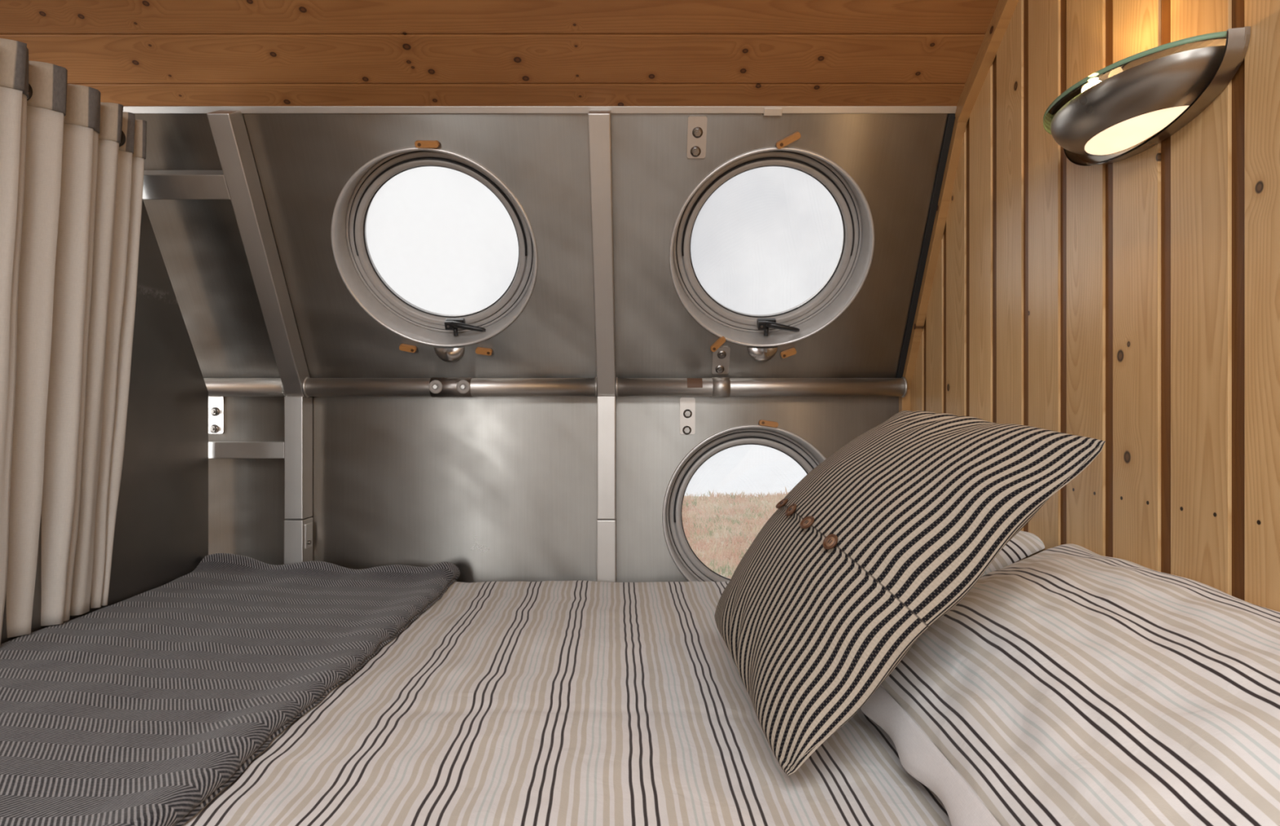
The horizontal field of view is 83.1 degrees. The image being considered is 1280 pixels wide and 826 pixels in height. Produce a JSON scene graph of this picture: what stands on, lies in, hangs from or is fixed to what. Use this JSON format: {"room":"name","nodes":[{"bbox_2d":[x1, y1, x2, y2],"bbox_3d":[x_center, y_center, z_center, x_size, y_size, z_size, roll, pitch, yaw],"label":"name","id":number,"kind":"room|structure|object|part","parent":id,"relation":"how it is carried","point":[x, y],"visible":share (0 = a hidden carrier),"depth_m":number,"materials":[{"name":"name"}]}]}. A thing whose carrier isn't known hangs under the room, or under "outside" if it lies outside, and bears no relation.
{"room":"cabin bedroom","nodes":[
{"label":"cabin bedroom","id":0,"kind":"room"},
{"bbox_2d":[0,0,999,106],"bbox_3d":[-0.780,-1.008,-0.484,3.140,0.560,4.431,0,0,0],"label":"ceiling","id":1,"kind":"structure","parent":0,"point":[134,52],"depth_m":1.61,"materials":[{"name":"brown wood"}]},
{"bbox_2d":[134,113,948,377],"bbox_3d":[-0.796,-0.413,1.904,3.107,0.678,0.391,0,0,0],"label":"wall","id":2,"kind":"structure","parent":0,"point":[304,162],"depth_m":1.88,"materials":[{"name":"metal"}]},
{"bbox_2d":[142,170,230,199],"bbox_3d":[-1.137,-0.562,1.781,0.266,0.078,0.077,0,0,0],"label":"bar","id":3,"kind":"object","parent":2,"relation":"attached to","point":[157,184],"visible":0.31,"depth_m":1.76,"materials":[{"name":"metal"}]},
{"bbox_2d":[206,110,310,396],"bbox_3d":[-0.976,-0.383,1.884,0.052,0.680,0.428,0,0,0],"label":"rib","id":4,"kind":"object","parent":2,"relation":"attached to","point":[228,127],"visible":0.87,"depth_m":1.83,"materials":[{"name":"metal"}]},
{"bbox_2d":[399,343,416,352],"bbox_3d":[-0.651,-0.182,2.028,0.046,0.026,0.019,0,0,-6],"label":"button","id":5,"kind":"object","parent":2,"relation":"attached to","point":[411,348],"visible":1,"depth_m":2.02,"materials":[{"name":"brown wood"}]},
{"bbox_2d":[414,140,439,147],"bbox_3d":[-0.517,-0.653,1.756,0.058,0.020,0.019,0,0,0],"label":"button","id":6,"kind":"object","parent":2,"relation":"attached to","point":[418,144],"visible":1,"depth_m":1.75,"materials":[{"name":"brown wood"}]},
{"bbox_2d":[330,146,537,362],"bbox_3d":[-0.538,-0.417,1.936,0.536,0.548,0.348,0,0,0],"label":"porthole window frame","id":7,"kind":"structure","parent":2,"relation":"in","point":[355,265],"depth_m":1.97,"materials":[{"name":"silver metal"}]},
{"bbox_3d":[-0.482,-0.243,2.029,0.096,0.031,0.020,0,0,2],"label":"lever","id":8,"kind":"part","parent":7,"relation":"part of","materials":[{"name":"black plastic"}]},
{"bbox_2d":[433,346,464,362],"bbox_3d":[-0.538,-0.159,2.031,0.086,0.046,0.030,0,30,0],"label":"cup","id":9,"kind":"object","parent":2,"relation":"attached to","point":[449,355],"depth_m":2.03,"materials":[{"name":"metal"}]},
{"bbox_2d":[475,346,492,355],"bbox_3d":[-0.439,-0.174,2.033,0.046,0.024,0.019,0,0,-4],"label":"button","id":10,"kind":"object","parent":2,"relation":"attached to","point":[484,351],"visible":1,"depth_m":2.03,"materials":[{"name":"brown wood"}]},
{"bbox_2d":[123,106,956,115],"bbox_3d":[-0.799,-0.719,1.721,3.102,0.023,0.015,0,0,0],"label":"trim","id":11,"kind":"structure","parent":2,"relation":"attached to","point":[766,110],"depth_m":1.72,"materials":[{"name":"metal"}]},
{"bbox_2d":[587,110,616,396],"bbox_3d":[-0.095,-0.383,1.884,0.052,0.680,0.428,0,0,0],"label":"rib","id":12,"kind":"object","parent":2,"relation":"attached to","point":[599,122],"visible":0.93,"depth_m":1.82,"materials":[{"name":"metal"}]},
{"bbox_2d":[686,115,706,158],"bbox_3d":[0.138,-0.669,1.754,0.046,0.086,0.052,0,0,0],"label":"bracket","id":13,"kind":"object","parent":2,"relation":"attached to","point":[696,125],"visible":1,"depth_m":1.75,"materials":[{"name":"metal"}]},
{"bbox_2d":[690,146,701,156],"bbox_3d":[0.136,-0.639,1.768,0.026,0.023,0.015,0,0,0],"label":"washer","id":14,"kind":"object","parent":13,"relation":"in","point":[695,151],"depth_m":1.76,"materials":[{"name":"silver metal"}]},
{"bbox_2d":[692,127,702,137],"bbox_3d":[0.139,-0.678,1.746,0.026,0.023,0.015,0,0,0],"label":"washer","id":15,"kind":"object","parent":13,"relation":"in","point":[697,132],"depth_m":1.74,"materials":[{"name":"silver metal"}]},
{"bbox_2d":[710,336,725,351],"bbox_3d":[0.218,-0.193,2.022,0.048,0.044,0.020,0,0,29],"label":"button","id":16,"kind":"object","parent":2,"relation":"attached to","point":[721,340],"visible":1,"depth_m":2.02,"materials":[{"name":"brown wood"}]},
{"bbox_2d":[711,346,730,373],"bbox_3d":[0.230,-0.149,2.052,0.048,0.075,0.049,0,0,0],"label":"bracket","id":17,"kind":"object","parent":2,"relation":"attached to","point":[721,357],"visible":1,"depth_m":2.05,"materials":[{"name":"metal"}]},
{"bbox_2d":[715,364,724,373],"bbox_3d":[0.228,-0.125,2.064,0.026,0.023,0.015,0,0,0],"label":"washer","id":18,"kind":"object","parent":17,"relation":"in","point":[719,369],"depth_m":2.06,"materials":[{"name":"silver metal"}]},
{"bbox_2d":[717,350,726,359],"bbox_3d":[0.231,-0.165,2.042,0.026,0.023,0.015,0,0,0],"label":"washer","id":19,"kind":"object","parent":17,"relation":"in","point":[722,354],"depth_m":2.04,"materials":[{"name":"silver metal"}]},
{"bbox_2d":[746,346,777,362],"bbox_3d":[0.345,-0.159,2.031,0.086,0.046,0.030,0,30,0],"label":"cup","id":20,"kind":"object","parent":2,"relation":"attached to","point":[760,355],"depth_m":2.03,"materials":[{"name":"metal"}]},
{"bbox_2d":[669,146,874,362],"bbox_3d":[0.345,-0.417,1.936,0.536,0.548,0.348,0,0,0],"label":"porthole window frame","id":21,"kind":"structure","parent":2,"relation":"in","point":[849,275],"depth_m":1.97,"materials":[{"name":"silver metal"}]},
{"bbox_3d":[0.400,-0.243,2.029,0.096,0.031,0.020,0,0,2],"label":"lever","id":22,"kind":"part","parent":21,"relation":"part of","materials":[{"name":"black plastic"}]},
{"bbox_2d":[775,131,800,149],"bbox_3d":[0.359,-0.661,1.751,0.060,0.039,0.020,0,0,15],"label":"button","id":23,"kind":"object","parent":2,"relation":"attached to","point":[794,136],"visible":1,"depth_m":1.75,"materials":[{"name":"brown wood"}]},
{"bbox_2d":[780,347,796,358],"bbox_3d":[0.418,-0.169,2.035,0.044,0.030,0.020,0,0,11],"label":"button","id":24,"kind":"object","parent":2,"relation":"attached to","point":[790,352],"visible":1,"depth_m":2.03,"materials":[{"name":"brown wood"}]},
{"bbox_2d":[208,394,898,582],"bbox_3d":[-0.780,0.513,2.100,3.140,1.174,0.001,0,0,0],"label":"wall","id":25,"kind":"structure","parent":0,"point":[492,488],"depth_m":2.10,"materials":[{"name":"metal"}]},
{"bbox_2d":[208,396,224,433],"bbox_3d":[-1.238,0.005,2.090,0.060,0.110,0.019,0,0,0],"label":"bracket","id":26,"kind":"object","parent":25,"relation":"attached to","point":[215,404],"visible":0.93,"depth_m":2.10,"materials":[{"name":"metal"}]},
{"bbox_2d":[209,424,218,433],"bbox_3d":[-1.234,0.046,2.095,0.026,0.026,0.002,0,0,0],"label":"washer","id":27,"kind":"object","parent":26,"relation":"in","point":[214,428],"depth_m":2.09,"materials":[{"name":"silver metal"}]},
{"bbox_2d":[210,407,219,416],"bbox_3d":[-1.232,-0.004,2.095,0.026,0.026,0.002,0,0,0],"label":"washer","id":28,"kind":"object","parent":26,"relation":"in","point":[215,411],"depth_m":2.09,"materials":[{"name":"silver metal"}]},
{"bbox_2d":[203,377,285,396],"bbox_3d":[-1.602,-0.073,2.062,1.196,0.060,0.060,0,0,0],"label":"pipe rail","id":29,"kind":"object","parent":25,"relation":"attached to","point":[216,387],"visible":0.25,"depth_m":2.04,"materials":[{"name":"metal"}]},
{"bbox_2d":[208,441,284,458],"bbox_3d":[-1.137,0.105,2.068,0.266,0.047,0.057,0,0,0],"label":"bar","id":30,"kind":"object","parent":25,"relation":"attached to","point":[216,450],"visible":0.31,"depth_m":2.04,"materials":[{"name":"metal"}]},
{"bbox_2d":[284,396,312,564],"bbox_3d":[-0.972,0.301,2.066,0.062,0.697,0.066,0,0,0],"label":"frame post","id":31,"kind":"object","parent":25,"relation":"attached to","point":[298,411],"visible":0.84,"depth_m":2.03,"materials":[{"name":"metal"}]},
{"bbox_3d":[-0.948,0.350,2.066,0.006,0.070,0.041,0,0,0],"label":"catch plate","id":32,"kind":"part","parent":31,"relation":"part of","materials":[{"name":"metal"}]},
{"bbox_2d":[302,377,597,397],"bbox_3d":[-0.535,-0.073,2.059,0.827,0.060,0.064,0,0,0],"label":"pipe rail","id":33,"kind":"object","parent":25,"relation":"attached to","point":[433,387],"visible":0.94,"depth_m":2.04,"materials":[{"name":"metal"}]},
{"bbox_2d":[428,380,442,393],"bbox_3d":[-0.575,-0.073,2.033,0.039,0.039,0.006,0,0,0],"label":"washer","id":34,"kind":"object","parent":33,"relation":"in","point":[434,386],"depth_m":2.03,"materials":[{"name":"silver metal"}]},
{"bbox_2d":[456,380,470,393],"bbox_3d":[-0.497,-0.073,2.033,0.039,0.039,0.006,0,0,0],"label":"washer","id":35,"kind":"object","parent":33,"relation":"in","point":[462,386],"depth_m":2.03,"materials":[{"name":"silver metal"}]},
{"bbox_2d":[596,396,616,582],"bbox_3d":[-0.095,0.301,2.066,0.054,0.697,0.066,0,0,0],"label":"frame post","id":36,"kind":"object","parent":25,"relation":"attached to","point":[606,406],"visible":0.77,"depth_m":2.03,"materials":[{"name":"metal"}]},
{"bbox_2d":[680,397,695,435],"bbox_3d":[0.138,0.009,2.090,0.044,0.108,0.019,0,0,0],"label":"bracket","id":37,"kind":"object","parent":25,"relation":"attached to","point":[687,405],"visible":1,"depth_m":2.10,"materials":[{"name":"metal"}]},
{"bbox_2d":[682,426,691,435],"bbox_3d":[0.136,0.050,2.095,0.026,0.026,0.002,0,0,0],"label":"washer","id":38,"kind":"object","parent":37,"relation":"in","point":[686,430],"depth_m":2.09,"materials":[{"name":"silver metal"}]},
{"bbox_2d":[683,408,692,417],"bbox_3d":[0.138,0.002,2.095,0.026,0.026,0.002,0,0,0],"label":"washer","id":39,"kind":"object","parent":37,"relation":"in","point":[687,413],"depth_m":2.09,"materials":[{"name":"silver metal"}]},
{"bbox_2d":[662,424,826,582],"bbox_3d":[0.333,0.302,2.142,0.536,0.536,0.097,0,0,0],"label":"porthole window frame","id":40,"kind":"structure","parent":25,"relation":"in","point":[805,454],"depth_m":2.16,"materials":[{"name":"silver metal"}]},
{"bbox_2d":[615,377,907,397],"bbox_3d":[0.342,-0.073,2.062,0.820,0.060,0.060,0,0,0],"label":"pipe rail","id":41,"kind":"object","parent":25,"relation":"attached to","point":[713,387],"visible":1,"depth_m":2.04,"materials":[{"name":"metal"}]},
{"bbox_2d":[758,419,778,427],"bbox_3d":[0.372,0.031,2.091,0.056,0.023,0.015,0,0,0],"label":"latch","id":42,"kind":"object","parent":25,"relation":"attached to","point":[764,423],"visible":1,"depth_m":2.08,"materials":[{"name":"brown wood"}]},
{"bbox_2d":[898,389,910,412],"bbox_3d":[0.764,0.508,2.090,0.025,1.184,0.031,0,0,0],"label":"trim","id":43,"kind":"structure","parent":25,"relation":"attached to","point":[904,402],"depth_m":2.07,"materials":[{"name":"brown wood"}]},
{"bbox_2d":[910,0,1279,612],"bbox_3d":[0.787,-0.100,-0.264,0.024,2.400,4.793,0,0,0],"label":"wall","id":44,"kind":"structure","parent":0,"point":[1131,304],"depth_m":1.14,"materials":[{"name":"brown wood"}]},
{"bbox_2d":[896,113,955,377],"bbox_3d":[0.746,-0.402,1.906,0.016,0.628,0.366,0,0,0],"label":"trim","id":45,"kind":"structure","parent":44,"relation":"attached to","point":[951,117],"depth_m":1.88,"materials":[{"name":"black rubber"}]},
{"bbox_2d":[902,117,967,389],"bbox_3d":[0.765,-0.395,1.911,0.023,0.701,0.431,0,0,0],"label":"trim","id":46,"kind":"structure","parent":44,"relation":"attached to","point":[959,128],"depth_m":1.86,"materials":[{"name":"brown wood"}]},
{"bbox_2d":[955,0,1018,122],"bbox_3d":[0.764,-0.986,1.304,0.025,0.593,0.870,0,0,0],"label":"trim","id":47,"kind":"structure","parent":44,"relation":"attached to","point":[1005,9],"depth_m":1.59,"materials":[{"name":"brown wood"}]},
{"bbox_2d":[1043,26,1250,165],"bbox_3d":[0.711,-0.444,1.100,0.127,0.092,0.368,0,0,0],"label":"wall lamp","id":48,"kind":"object","parent":44,"relation":"attached to","point":[1129,106],"visible":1,"depth_m":1.02,"materials":[{"name":"silver metal"}]},
{"bbox_3d":[0.710,-0.486,1.100,0.126,0.007,0.350,0,0,0],"label":"glass plate","id":49,"kind":"part","parent":48,"relation":"part of","materials":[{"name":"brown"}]},
{"bbox_3d":[0.712,-0.452,1.100,0.107,0.052,0.320,0,0,0],"label":"lamp shade","id":50,"kind":"part","parent":48,"relation":"part of","materials":[{"name":"metal"}]},
{"bbox_3d":[-0.780,1.110,-0.300,3.140,0.020,4.800,0,0,0],"label":"floor","id":51,"kind":"structure","parent":0,"visible":0},
{"bbox_2d":[0,198,208,644],"bbox_3d":[-1.216,0.133,1.627,0.003,1.535,0.814,0,0,0],"label":"partition panel","id":52,"kind":"object","parent":51,"relation":"on","point":[161,531],"visible":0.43,"depth_m":1.82,"materials":[{"name":"metal"}]},
{"bbox_3d":[-0.210,0.831,1.250,1.960,0.539,1.520,0,0,0],"label":"bed","id":53,"kind":"object","parent":51,"relation":"on","visible":0},
{"bbox_2d":[181,580,951,825],"bbox_3d":[-0.212,0.556,1.247,1.964,0.188,1.580,0,0,0],"label":"duvet","id":54,"kind":"object","parent":53,"relation":"on","point":[571,703],"visible":0.4,"depth_m":1.06,"materials":[{"name":"fabric"}]},
{"bbox_2d":[0,552,460,825],"bbox_3d":[-0.856,0.435,1.248,0.698,0.091,1.576,0,0,0],"label":"throw","id":55,"kind":"object","parent":54,"relation":"on","point":[140,709],"visible":1,"depth_m":1.23,"materials":[{"name":"grey fabric"}]},
{"bbox_2d":[714,410,1105,775],"bbox_3d":[0.352,0.225,1.165,0.410,0.460,0.575,0,0,-3],"label":"cushion","id":56,"kind":"object","parent":54,"relation":"on","point":[885,536],"visible":1,"depth_m":0.95,"materials":[{"name":"multicoloured fabric"}]},
{"bbox_2d":[980,530,1044,577],"bbox_3d":[0.576,0.337,1.690,0.409,0.244,0.640,0,0,-3],"label":"bed pillow","id":57,"kind":"object","parent":54,"relation":"on","point":[1023,544],"visible":0.09,"depth_m":1.39,"materials":[{"name":"fabric"}]},
{"bbox_2d":[860,543,1279,825],"bbox_3d":[0.568,0.357,0.928,0.448,0.267,0.800,0,0,-1],"label":"bed pillow","id":58,"kind":"object","parent":54,"relation":"on","point":[1071,685],"visible":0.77,"depth_m":0.81,"materials":[{"name":"fabric"}]},
{"label":"outside","id":59,"kind":"structure","parent":0,"visible":0},
{"bbox_2d":[681,485,789,578],"bbox_3d":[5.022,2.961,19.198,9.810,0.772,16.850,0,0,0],"label":"grass","id":60,"kind":"structure","parent":59,"point":[731,565],"depth_m":20.11,"materials":[{"name":"beige plant"}]},
{"bbox_3d":[-1.190,-0.622,0.922,0.026,0.026,1.445,0,0,0],"label":"curtain rod","id":61,"kind":"object","parent":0,"visible":0},
{"bbox_2d":[0,38,146,644],"bbox_3d":[-1.202,-0.127,1.232,0.152,1.118,0.926,0,0,0],"label":"curtain","id":62,"kind":"object","parent":61,"relation":"hanging from","point":[72,162],"visible":1,"depth_m":1.48,"materials":[{"name":"beige fabric"}]},
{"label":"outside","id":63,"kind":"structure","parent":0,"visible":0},
{"bbox_2d":[684,444,806,497],"bbox_3d":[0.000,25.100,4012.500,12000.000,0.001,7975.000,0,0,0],"label":"sky","id":64,"kind":"structure","parent":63,"point":[748,468],"depth_m":302.29,"materials":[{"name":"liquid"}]}
]}

